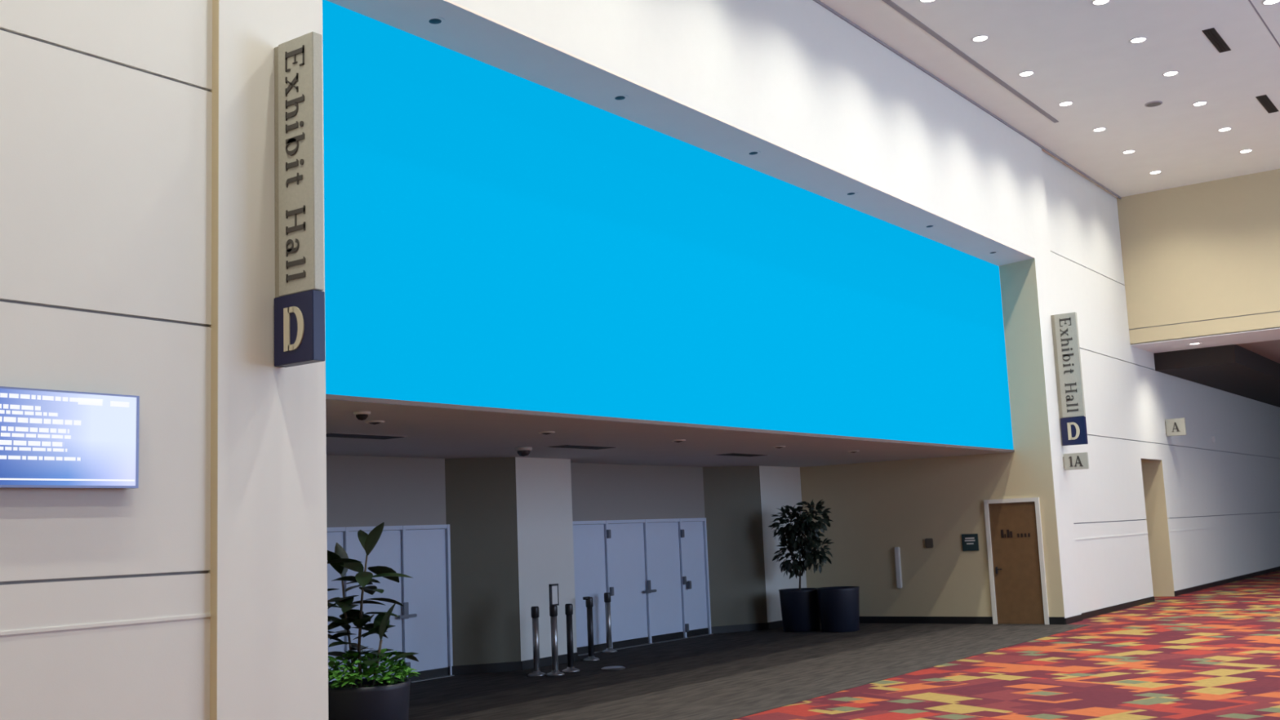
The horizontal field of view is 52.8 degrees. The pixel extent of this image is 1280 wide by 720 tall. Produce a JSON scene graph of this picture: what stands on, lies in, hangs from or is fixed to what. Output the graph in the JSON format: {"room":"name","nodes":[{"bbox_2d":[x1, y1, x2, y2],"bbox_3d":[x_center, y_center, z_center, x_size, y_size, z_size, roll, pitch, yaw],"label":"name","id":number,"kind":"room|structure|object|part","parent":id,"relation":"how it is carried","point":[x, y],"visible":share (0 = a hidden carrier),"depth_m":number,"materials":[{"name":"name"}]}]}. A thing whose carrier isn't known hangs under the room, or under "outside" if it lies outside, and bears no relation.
{"room":"convention center lobby","nodes":[
{"label":"convention center lobby","id":0,"kind":"room"},
{"bbox_2d":[0,0,212,719],"bbox_3d":[-6.661,-1.647,3.150,0.256,8.050,12.990,-8,-9,35],"label":"wall","id":1,"kind":"structure","parent":0,"point":[106,105],"depth_m":7.60,"materials":[{"name":"white paint"}]},
{"bbox_2d":[0,386,139,488],"bbox_3d":[-3.266,0.445,7.231,0.076,0.544,0.970,-8,-9,35],"label":"wall screen","id":2,"kind":"object","parent":1,"relation":"attached to","point":[49,438],"visible":1,"depth_m":7.24,"materials":[{"name":"glass"}]},
{"bbox_3d":[-3.258,0.444,7.225,0.047,0.544,0.970,-8,-9,35],"label":"casing","id":3,"kind":"part","parent":2,"relation":"part of","materials":[{"name":"black plastic"}]},
{"bbox_2d":[326,454,705,532],"bbox_3d":[-2.051,2.743,17.771,0.430,2.890,15.000,-8,-9,35],"label":"wall","id":4,"kind":"structure","parent":0,"point":[362,491],"depth_m":16.78,"materials":[{"name":"paint"}]},
{"bbox_2d":[326,524,454,682],"bbox_3d":[-3.494,2.953,15.299,0.160,1.930,3.544,-8,-9,35],"label":"door","id":5,"kind":"structure","parent":4,"relation":"in","point":[422,626],"depth_m":16.16,"materials":[{"name":"white paint"}]},
{"bbox_3d":[-2.895,3.116,16.051,0.045,0.200,0.300,-8,-9,35],"label":"handle","id":6,"kind":"part","parent":5,"relation":"part of","materials":[{"name":"silver metal"}]},
{"bbox_3d":[-2.697,3.970,16.294,0.054,0.093,0.738,-8,-9,35],"label":"kick plate","id":7,"kind":"part","parent":5,"relation":"part of","materials":[{"name":"grey metal"}]},
{"bbox_2d":[572,517,713,655],"bbox_3d":[0.064,3.467,20.190,0.160,1.930,3.684,-8,-9,35],"label":"door","id":8,"kind":"structure","parent":4,"relation":"in","point":[655,572],"depth_m":20.17,"materials":[{"name":"white paint"}]},
{"bbox_3d":[-0.737,4.253,18.990,0.054,0.093,0.848,-8,-9,35],"label":"kick plate","id":9,"kind":"part","parent":8,"relation":"part of","materials":[{"name":"grey metal"}]},
{"bbox_3d":[-0.174,4.335,19.763,0.054,0.093,0.968,-8,-9,35],"label":"kick plate","id":10,"kind":"part","parent":8,"relation":"part of","materials":[{"name":"grey metal"}]},
{"bbox_3d":[0.158,3.557,20.249,0.045,0.200,0.300,-8,-9,35],"label":"handle","id":11,"kind":"part","parent":8,"relation":"part of","materials":[{"name":"silver metal"}]},
{"bbox_3d":[0.412,4.419,20.569,0.054,0.093,0.928,-8,-9,35],"label":"kick plate","id":12,"kind":"part","parent":8,"relation":"part of","materials":[{"name":"grey metal"}]},
{"bbox_3d":[0.916,4.492,21.262,0.054,0.093,0.688,-8,-9,35],"label":"kick plate","id":13,"kind":"part","parent":8,"relation":"part of","materials":[{"name":"grey metal"}]},
{"bbox_2d":[208,0,1081,719],"bbox_3d":[1.950,-0.378,15.180,0.610,8.050,16.715,-8,-9,35],"label":"wall","id":14,"kind":"structure","parent":0,"point":[794,75],"depth_m":11.84,"materials":[{"name":"white paint"}]},
{"bbox_2d":[274,31,324,367],"bbox_3d":[-2.262,-1.059,8.515,0.415,2.190,0.108,-8,-9,35],"label":"sign","id":15,"kind":"object","parent":14,"relation":"attached to","point":[299,300],"visible":1,"depth_m":8.46,"materials":[{"name":"metal"}]},
{"bbox_3d":[-2.218,-0.201,8.398,0.390,0.455,0.100,-8,-9,35],"label":"navy panel","id":16,"kind":"part","parent":15,"relation":"part of","materials":[{"name":"blue metal"}]},
{"bbox_2d":[448,616,1065,675],"bbox_3d":[-0.453,4.106,17.999,14.644,0.120,4.381,3,-9,-36],"label":"baseboard","id":17,"kind":"structure","parent":14,"relation":"attached to","point":[545,661],"depth_m":21.44,"materials":[{"name":"black rubber"}]},
{"bbox_2d":[813,0,1121,199],"bbox_3d":[-0.372,-4.730,12.216,0.020,0.035,34.450,-8,-9,35],"label":"trim","id":18,"kind":"structure","parent":14,"relation":"attached to","point":[818,2],"depth_m":18.97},
{"bbox_2d":[1050,311,1088,445],"bbox_3d":[7.117,0.315,21.405,0.415,2.190,0.108,-8,-9,35],"label":"sign","id":19,"kind":"object","parent":14,"relation":"attached to","point":[1068,375],"visible":1,"depth_m":21.36,"materials":[{"name":"metal"}]},
{"bbox_3d":[7.134,0.084,21.422,0.355,1.730,0.080,-8,-9,35],"label":"grey panel","id":20,"kind":"part","parent":19,"relation":"part of","materials":[{"name":"metal"}]},
{"bbox_3d":[7.161,1.173,21.288,0.390,0.455,0.100,-8,-9,35],"label":"navy panel","id":21,"kind":"part","parent":19,"relation":"part of","materials":[{"name":"blue plastic"}]},
{"bbox_2d":[1062,452,1088,470],"bbox_3d":[7.167,1.667,21.227,0.400,0.270,0.068,-8,-9,35],"label":"room sign","id":22,"kind":"object","parent":14,"relation":"attached to","point":[1071,461],"visible":1,"depth_m":21.19,"materials":[{"name":"metal"}]},
{"bbox_2d":[325,399,1012,467],"bbox_3d":[-0.264,1.084,16.646,4.990,0.152,15.400,-8,-9,35],"label":"ceiling","id":23,"kind":"structure","parent":0,"point":[428,432],"depth_m":15.00,"materials":[{"name":"paint"}]},
{"bbox_2d":[353,410,370,420],"bbox_3d":[-2.280,0.459,10.583,0.140,0.072,0.140,-8,-9,35],"label":"dome camera","id":24,"kind":"object","parent":23,"relation":"attached to","point":[360,415],"visible":1,"depth_m":10.54,"materials":[{"name":"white plastic"}]},
{"bbox_2d":[325,432,404,439],"bbox_3d":[-2.812,0.764,12.917,0.340,0.008,0.990,-8,-9,35],"label":"ceiling vent","id":25,"kind":"object","parent":23,"relation":"in","point":[330,434],"visible":0.79,"depth_m":12.89,"materials":[{"name":"black metal"}]},
{"bbox_2d":[364,420,384,424],"bbox_3d":[-2.358,0.560,11.460,0.175,0.030,0.175,-8,-9,35],"label":"recessed light","id":26,"kind":"object","parent":23,"relation":"in","point":[372,422],"visible":1,"depth_m":11.41,"materials":[{"name":"grey metal"}]},
{"bbox_2d":[515,446,532,456],"bbox_3d":[-1.395,1.103,15.480,0.200,0.110,0.200,-8,-9,35],"label":"dome camera","id":27,"kind":"object","parent":23,"relation":"attached to","point":[522,451],"visible":1,"depth_m":15.42,"materials":[{"name":"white plastic"}]},
{"bbox_2d":[537,431,555,435],"bbox_3d":[-0.969,0.760,13.370,0.175,0.030,0.175,-8,-9,35],"label":"recessed light","id":28,"kind":"object","parent":23,"relation":"in","point":[546,433],"visible":1,"depth_m":13.32,"materials":[{"name":"white metal"}]},
{"bbox_2d":[546,444,615,449],"bbox_3d":[-0.702,1.069,15.818,0.340,0.008,0.990,-8,-9,35],"label":"ceiling vent","id":29,"kind":"object","parent":23,"relation":"in","point":[578,446],"visible":1,"depth_m":15.75,"materials":[{"name":"black metal"}]},
{"bbox_3d":[-0.702,1.067,15.818,0.340,0.004,0.990,-8,-9,35],"label":"frame","id":30,"kind":"part","parent":29,"relation":"part of","materials":[{"name":"black metal"}]},
{"bbox_2d":[671,439,685,442],"bbox_3d":[0.455,0.966,15.328,0.175,0.030,0.175,-8,-9,35],"label":"recessed light","id":31,"kind":"object","parent":23,"relation":"in","point":[677,440],"visible":1,"depth_m":15.28,"materials":[{"name":"white metal"}]},
{"bbox_2d":[716,453,768,456],"bbox_3d":[1.496,1.386,18.839,0.340,0.008,0.990,-8,-9,35],"label":"ceiling vent","id":32,"kind":"object","parent":23,"relation":"in","point":[728,454],"visible":1,"depth_m":18.74,"materials":[{"name":"black metal"}]},
{"bbox_3d":[1.496,1.384,18.840,0.340,0.004,0.990,-8,-9,35],"label":"frame","id":33,"kind":"part","parent":32,"relation":"part of","materials":[{"name":"grey metal"}]},
{"bbox_2d":[772,445,785,448],"bbox_3d":[1.862,1.169,17.262,0.175,0.030,0.175,-8,-9,35],"label":"recessed light","id":34,"kind":"object","parent":23,"relation":"in","point":[775,446],"visible":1,"depth_m":17.20,"materials":[{"name":"white metal"}]},
{"bbox_2d":[847,450,859,453],"bbox_3d":[3.152,1.355,19.035,0.175,0.030,0.175,-8,-9,35],"label":"recessed light","id":35,"kind":"object","parent":23,"relation":"in","point":[852,451],"visible":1,"depth_m":18.99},
{"bbox_2d":[326,0,1034,266],"bbox_3d":[1.859,-2.271,15.454,0.652,0.062,15.000,-8,-9,35],"label":"soffit","id":36,"kind":"structure","parent":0,"point":[463,30],"depth_m":12.93,"materials":[{"name":"paint"}]},
{"bbox_2d":[428,17,443,24],"bbox_3d":[-1.690,-2.778,10.581,0.238,0.030,0.238,-8,-9,35],"label":"recessed light","id":37,"kind":"object","parent":36,"relation":"in","point":[434,21],"visible":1,"depth_m":10.56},
{"bbox_2d":[614,94,628,100],"bbox_3d":[-0.207,-2.564,12.619,0.238,0.030,0.238,-8,-9,35],"label":"recessed light","id":38,"kind":"object","parent":36,"relation":"in","point":[619,98],"visible":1,"depth_m":12.60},
{"bbox_2d":[748,151,759,155],"bbox_3d":[1.276,-2.350,14.658,0.238,0.030,0.238,-8,-9,35],"label":"recessed light","id":39,"kind":"object","parent":36,"relation":"in","point":[751,153],"visible":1,"depth_m":14.63,"materials":[{"name":"black metal"}]},
{"bbox_2d":[778,587,820,631],"bbox_3d":[2.679,4.162,21.504,0.694,0.680,0.694,-8,-9,35],"label":"pot","id":40,"kind":"object","parent":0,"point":[800,611],"depth_m":21.23,"materials":[{"name":"black plastic"}]},
{"bbox_2d":[408,570,1279,719],"bbox_3d":[9.241,3.634,16.476,19.800,0.154,54.000,-8,-9,35],"label":"floor","id":41,"kind":"structure","parent":0,"point":[1213,653],"depth_m":14.75,"materials":[{"name":"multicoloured carpet"}]},
{"bbox_2d":[327,522,420,719],"bbox_3d":[-2.279,2.253,10.320,1.007,1.875,0.873,-8,-9,35],"label":"rubber plant","id":42,"kind":"object","parent":41,"relation":"on","point":[352,696],"visible":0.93,"depth_m":10.21,"materials":[{"name":"green plant"}]},
{"bbox_3d":[-2.261,2.135,10.353,0.437,1.126,0.124,-8,-9,35],"label":"stem","id":43,"kind":"part","parent":42,"relation":"part of","materials":[{"name":"green plant"}]},
{"bbox_3d":[-2.175,2.864,10.180,0.734,0.620,0.734,-8,-9,35],"label":"pot","id":44,"kind":"part","parent":42,"relation":"part of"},
{"bbox_2d":[440,457,577,667],"bbox_3d":[-1.610,2.748,17.574,0.610,2.790,2.500,-8,-9,35],"label":"wall pier","id":45,"kind":"object","parent":41,"relation":"on","point":[509,519],"visible":0.86,"depth_m":17.05,"materials":[{"name":"white paint"}]},
{"bbox_2d":[528,606,546,676],"bbox_3d":[-1.305,3.522,16.179,0.230,0.850,0.230,-8,-9,35],"label":"stanchion","id":46,"kind":"object","parent":41,"relation":"on","point":[535,610],"visible":1,"depth_m":16.14,"materials":[{"name":"metal"}]},
{"bbox_3d":[-1.303,3.567,16.173,0.080,0.680,0.080,-8,-9,35],"label":"post","id":47,"kind":"part","parent":46,"relation":"part of","materials":[{"name":"metal"}]},
{"bbox_2d":[546,583,564,675],"bbox_3d":[-1.076,3.374,16.165,0.230,1.120,0.230,-8,-9,35],"label":"stanchion","id":48,"kind":"object","parent":41,"relation":"on","point":[553,588],"visible":1,"depth_m":16.14,"materials":[{"name":"metal"}]},
{"bbox_3d":[-1.082,2.955,16.238,0.024,0.270,0.160,-8,-9,35],"label":"sign frame","id":49,"kind":"part","parent":48,"relation":"part of","materials":[{"name":"metal"}]},
{"bbox_3d":[-1.069,3.547,16.141,0.080,0.690,0.080,-8,-9,35],"label":"post","id":50,"kind":"part","parent":48,"relation":"part of","materials":[{"name":"metal"}]},
{"bbox_2d":[561,603,579,672],"bbox_3d":[-0.896,3.547,16.487,0.230,0.850,0.230,-8,-9,35],"label":"stanchion","id":51,"kind":"object","parent":41,"relation":"on","point":[568,607],"visible":1,"depth_m":16.45,"materials":[{"name":"metal"}]},
{"bbox_3d":[-0.895,3.591,16.481,0.080,0.680,0.080,-8,-9,35],"label":"post","id":52,"kind":"part","parent":51,"relation":"part of","materials":[{"name":"metal"}]},
{"bbox_2d":[582,596,599,661],"bbox_3d":[-0.689,3.713,17.855,0.230,0.870,0.235,-8,-9,35],"label":"stanchion","id":53,"kind":"object","parent":41,"relation":"on","point":[591,657],"visible":1,"depth_m":17.82,"materials":[{"name":"metal"}]},
{"bbox_3d":[-0.686,3.763,17.850,0.080,0.690,0.080,-8,-9,35],"label":"post","id":54,"kind":"part","parent":53,"relation":"part of","materials":[{"name":"metal"}]},
{"bbox_2d":[601,592,617,653],"bbox_3d":[-0.467,3.866,19.021,0.230,0.860,0.230,-8,-9,35],"label":"stanchion","id":55,"kind":"object","parent":41,"relation":"on","point":[609,649],"visible":1,"depth_m":18.99,"materials":[{"name":"metal"}]},
{"bbox_3d":[-0.466,3.911,19.015,0.080,0.690,0.080,-8,-9,35],"label":"post","id":56,"kind":"part","parent":55,"relation":"part of","materials":[{"name":"metal"}]},
{"bbox_2d":[601,666,625,670],"bbox_3d":[-0.344,3.943,16.528,0.310,0.030,0.310,-8,-9,35],"label":"base","id":57,"kind":"object","parent":41,"relation":"on","point":[608,668],"visible":1,"depth_m":16.44,"materials":[{"name":"metal"}]},
{"bbox_2d":[700,466,806,626],"bbox_3d":[2.007,3.271,22.546,0.610,2.790,2.480,-8,-9,35],"label":"wall pier","id":58,"kind":"object","parent":41,"relation":"on","point":[740,502],"visible":0.64,"depth_m":22.08,"materials":[{"name":"white paint"}]},
{"bbox_2d":[768,499,833,631],"bbox_3d":[2.747,3.416,21.541,1.133,2.162,0.811,-8,-9,35],"label":"potted ficus","id":59,"kind":"object","parent":41,"relation":"on","point":[800,611],"visible":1,"depth_m":21.41,"materials":[{"name":"plant"}]},
{"bbox_2d":[816,586,859,632],"bbox_3d":[3.257,4.073,21.093,0.694,0.700,0.694,-8,-9,35],"label":"planter","id":60,"kind":"object","parent":41,"relation":"on","point":[838,606],"visible":1,"depth_m":20.82,"materials":[{"name":"plastic"}]},
{"bbox_2d":[800,447,1027,624],"bbox_3d":[4.249,3.132,22.580,4.990,2.890,0.200,-8,-9,35],"label":"wall","id":61,"kind":"structure","parent":0,"point":[877,508],"depth_m":22.17,"materials":[{"name":"beige paint"}]},
{"bbox_2d":[894,546,902,588],"bbox_3d":[4.451,3.576,22.231,0.090,0.700,0.050,-8,-9,35],"label":"wall sconce","id":62,"kind":"object","parent":61,"relation":"attached to","point":[897,553],"visible":1,"depth_m":22.21,"materials":[{"name":"white plastic"}]},
{"bbox_2d":[924,537,933,547],"bbox_3d":[4.918,3.115,21.952,0.140,0.160,0.030,-8,-9,35],"label":"wall switch plate","id":63,"kind":"object","parent":61,"relation":"attached to","point":[928,542],"visible":1,"depth_m":21.93,"materials":[{"name":"grey plastic"}]},
{"bbox_2d":[961,533,978,551],"bbox_3d":[5.511,3.044,21.533,0.280,0.280,0.023,-8,-9,35],"label":"wall plaque","id":64,"kind":"object","parent":61,"relation":"attached to","point":[970,541],"visible":1,"depth_m":21.52,"materials":[{"name":"green plastic"}]},
{"bbox_2d":[983,497,1048,624],"bbox_3d":[6.130,3.280,21.038,0.920,2.030,0.055,-8,-9,35],"label":"door","id":65,"kind":"structure","parent":61,"relation":"in","point":[1014,533],"depth_m":21.05,"materials":[{"name":"brown wood"}]},
{"bbox_2d":[819,0,1279,198],"bbox_3d":[5.347,-5.609,8.335,14.650,0.200,34.750,-8,-9,35],"label":"ceiling","id":66,"kind":"structure","parent":0,"point":[1081,52],"depth_m":18.70,"materials":[{"name":"paint"}]},
{"bbox_2d":[919,0,935,2],"bbox_3d":[3.530,-4.420,15.792,0.224,0.012,0.224,-8,-9,35],"label":"recessed light","id":67,"kind":"object","parent":66,"relation":"in","point":[921,1],"visible":1,"depth_m":15.85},
{"bbox_2d":[882,0,1058,122],"bbox_3d":[-1.595,-5.065,9.448,0.070,0.012,28.500,-8,-9,35],"label":"trim","id":68,"kind":"structure","parent":66,"relation":"attached to","point":[891,3],"depth_m":17.80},
{"bbox_2d":[971,35,988,41],"bbox_3d":[4.526,-4.276,17.162,0.224,0.012,0.224,-8,-9,35],"label":"recessed light","id":69,"kind":"object","parent":66,"relation":"in","point":[980,37],"visible":1,"depth_m":17.15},
{"bbox_2d":[1018,70,1034,76],"bbox_3d":[5.569,-4.125,18.596,0.224,0.012,0.224,-8,-9,35],"label":"recessed light","id":70,"kind":"object","parent":66,"relation":"in","point":[1024,73],"visible":1,"depth_m":18.58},
{"bbox_2d":[1057,101,1073,106],"bbox_3d":[6.607,-3.975,20.023,0.224,0.012,0.224,-8,-9,35],"label":"recessed light","id":71,"kind":"object","parent":66,"relation":"in","point":[1064,103],"visible":1,"depth_m":20.01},
{"bbox_2d":[1092,127,1106,131],"bbox_3d":[7.633,-3.827,21.433,0.224,0.012,0.224,-8,-9,35],"label":"recessed light","id":72,"kind":"object","parent":66,"relation":"in","point":[1098,129],"visible":1,"depth_m":21.41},
{"bbox_2d":[1091,0,1111,5],"bbox_3d":[5.751,-4.471,16.093,0.224,0.012,0.224,-8,-9,35],"label":"recessed light","id":73,"kind":"object","parent":66,"relation":"in","point":[1096,2],"visible":1,"depth_m":16.11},
{"bbox_2d":[1122,149,1135,154],"bbox_3d":[8.647,-3.681,22.827,0.224,0.012,0.224,-8,-9,35],"label":"recessed light","id":74,"kind":"object","parent":66,"relation":"in","point":[1131,151],"visible":1,"depth_m":22.80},
{"bbox_2d":[1129,36,1146,43],"bbox_3d":[6.742,-4.328,17.454,0.224,0.012,0.224,-8,-9,35],"label":"recessed light","id":75,"kind":"object","parent":66,"relation":"in","point":[1138,39],"visible":1,"depth_m":17.44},
{"bbox_2d":[1144,101,1162,106],"bbox_3d":[8.045,-4.006,20.208,0.260,0.020,0.260,-8,-9,35],"label":"ceiling speaker","id":76,"kind":"object","parent":66,"relation":"attached to","point":[1153,104],"visible":1,"depth_m":20.18},
{"bbox_2d":[1149,170,1161,173],"bbox_3d":[9.696,-3.530,24.269,0.224,0.012,0.224,-8,-9,35],"label":"recessed light","id":77,"kind":"object","parent":66,"relation":"in","point":[1153,171],"visible":1,"depth_m":24.25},
{"bbox_2d":[1162,70,1178,76],"bbox_3d":[7.750,-4.182,18.840,0.224,0.012,0.224,-8,-9,35],"label":"recessed light","id":78,"kind":"object","parent":66,"relation":"in","point":[1172,73],"visible":1,"depth_m":18.82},
{"bbox_2d":[1191,101,1207,106],"bbox_3d":[8.805,-4.030,20.291,0.224,0.012,0.224,-8,-9,35],"label":"recessed light","id":79,"kind":"object","parent":66,"relation":"in","point":[1199,103],"visible":1,"depth_m":20.28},
{"bbox_2d":[1201,27,1231,53],"bbox_3d":[7.871,-4.353,17.604,0.150,0.014,1.060,-8,-9,35],"label":"ceiling vent","id":80,"kind":"object","parent":66,"relation":"in","point":[1211,34],"visible":1,"depth_m":17.58,"materials":[{"name":"black metal"}]},
{"bbox_2d":[1217,127,1231,131],"bbox_3d":[9.842,-3.880,21.717,0.224,0.012,0.224,-8,-9,35],"label":"recessed light","id":81,"kind":"object","parent":66,"relation":"in","point":[1224,129],"visible":1,"depth_m":21.70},
{"bbox_2d":[1239,149,1252,153],"bbox_3d":[10.839,-3.736,23.087,0.224,0.012,0.224,-8,-9,35],"label":"recessed light","id":82,"kind":"object","parent":66,"relation":"in","point":[1243,151],"visible":1,"depth_m":23.08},
{"bbox_2d":[1248,0,1279,47],"bbox_3d":[2.993,-5.210,9.818,0.020,0.002,34.450,-8,-9,35],"label":"trim","id":83,"kind":"structure","parent":66,"relation":"attached to","point":[1251,2],"depth_m":17.05,"materials":[{"name":"grey metal"}]},
{"bbox_2d":[1255,94,1278,113],"bbox_3d":[9.951,-4.053,20.465,0.150,0.014,1.060,-8,-9,35],"label":"ceiling vent","id":84,"kind":"object","parent":66,"relation":"in","point":[1267,104],"visible":1,"depth_m":20.44,"materials":[{"name":"black metal"}]},
{"bbox_2d":[1262,0,1279,4],"bbox_3d":[7.986,-4.534,16.310,0.224,0.012,0.224,-8,-9,35],"label":"recessed light","id":85,"kind":"object","parent":66,"relation":"in","point":[1265,2],"visible":1,"depth_m":16.32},
{"bbox_2d":[1041,150,1279,613],"bbox_3d":[14.062,1.344,31.639,0.256,8.050,24.300,-8,-9,35],"label":"wall","id":86,"kind":"structure","parent":0,"point":[1223,496],"depth_m":25.36,"materials":[{"name":"white paint"}]},
{"bbox_2d":[1141,460,1174,596],"bbox_3d":[9.792,3.409,26.368,1.529,2.900,1.850,-8,-9,35],"label":"doorway","id":87,"kind":"object","parent":86,"relation":"in","point":[1157,517],"visible":0.21,"depth_m":26.64,"materials":[{"name":"beige paint"}]},
{"bbox_2d":[1064,566,1279,624],"bbox_3d":[13.530,5.306,31.083,1.515,0.100,25.150,-8,-9,35],"label":"baseboard","id":88,"kind":"structure","parent":86,"relation":"attached to","point":[1071,620],"depth_m":24.74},
{"bbox_2d":[1164,417,1186,436],"bbox_3d":[11.265,1.413,27.145,0.400,0.360,0.068,-8,-9,35],"label":"room sign","id":89,"kind":"object","parent":86,"relation":"attached to","point":[1174,427],"visible":1,"depth_m":27.11,"materials":[{"name":"metal"}]},
{"bbox_2d":[1211,435,1216,442],"bbox_3d":[13.654,1.886,30.700,0.060,0.160,0.120,-8,-9,35],"label":"fire alarm strobe","id":90,"kind":"object","parent":86,"relation":"attached to","point":[1212,437],"visible":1,"depth_m":30.66,"materials":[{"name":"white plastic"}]},
{"bbox_2d":[1116,168,1279,344],"bbox_3d":[15.500,-2.561,22.005,14.070,3.010,0.300,-8,-9,35],"label":"wall","id":91,"kind":"structure","parent":0,"point":[1200,260],"depth_m":25.08,"materials":[{"name":"beige paint"}]},
{"bbox_2d":[1130,327,1279,363],"bbox_3d":[21.201,-0.331,29.570,14.070,0.170,19.550,-8,-9,35],"label":"ceiling","id":92,"kind":"structure","parent":0,"point":[1273,334],"depth_m":25.88,"materials":[{"name":"white paint"}]},
{"bbox_2d":[1153,344,1279,407],"bbox_3d":[16.666,0.697,33.846,1.570,0.390,17.800,-8,-9,35],"label":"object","id":93,"kind":"structure","parent":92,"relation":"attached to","point":[1235,369],"depth_m":27.94,"materials":[{"name":"paint"}]},
{"bbox_3d":[1.532,-0.675,15.431,0.190,3.160,15.250,-8,-9,35],"label":"wall","id":94,"kind":"structure","parent":0,"visible":0},
{"bbox_2d":[322,0,1013,449],"bbox_3d":[1.677,-0.678,15.419,0.042,3.080,14.990,-8,-9,35],"label":"panel","id":95,"kind":"object","parent":94,"relation":"attached to","point":[494,237],"visible":0.75,"depth_m":12.60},
{"bbox_2d":[325,394,1014,452],"bbox_3d":[1.739,0.864,15.212,0.065,0.035,15.000,-8,-9,35],"label":"trim","id":96,"kind":"structure","parent":94,"relation":"attached to","point":[327,396],"depth_m":12.33,"materials":[{"name":"metal"}]}
]}

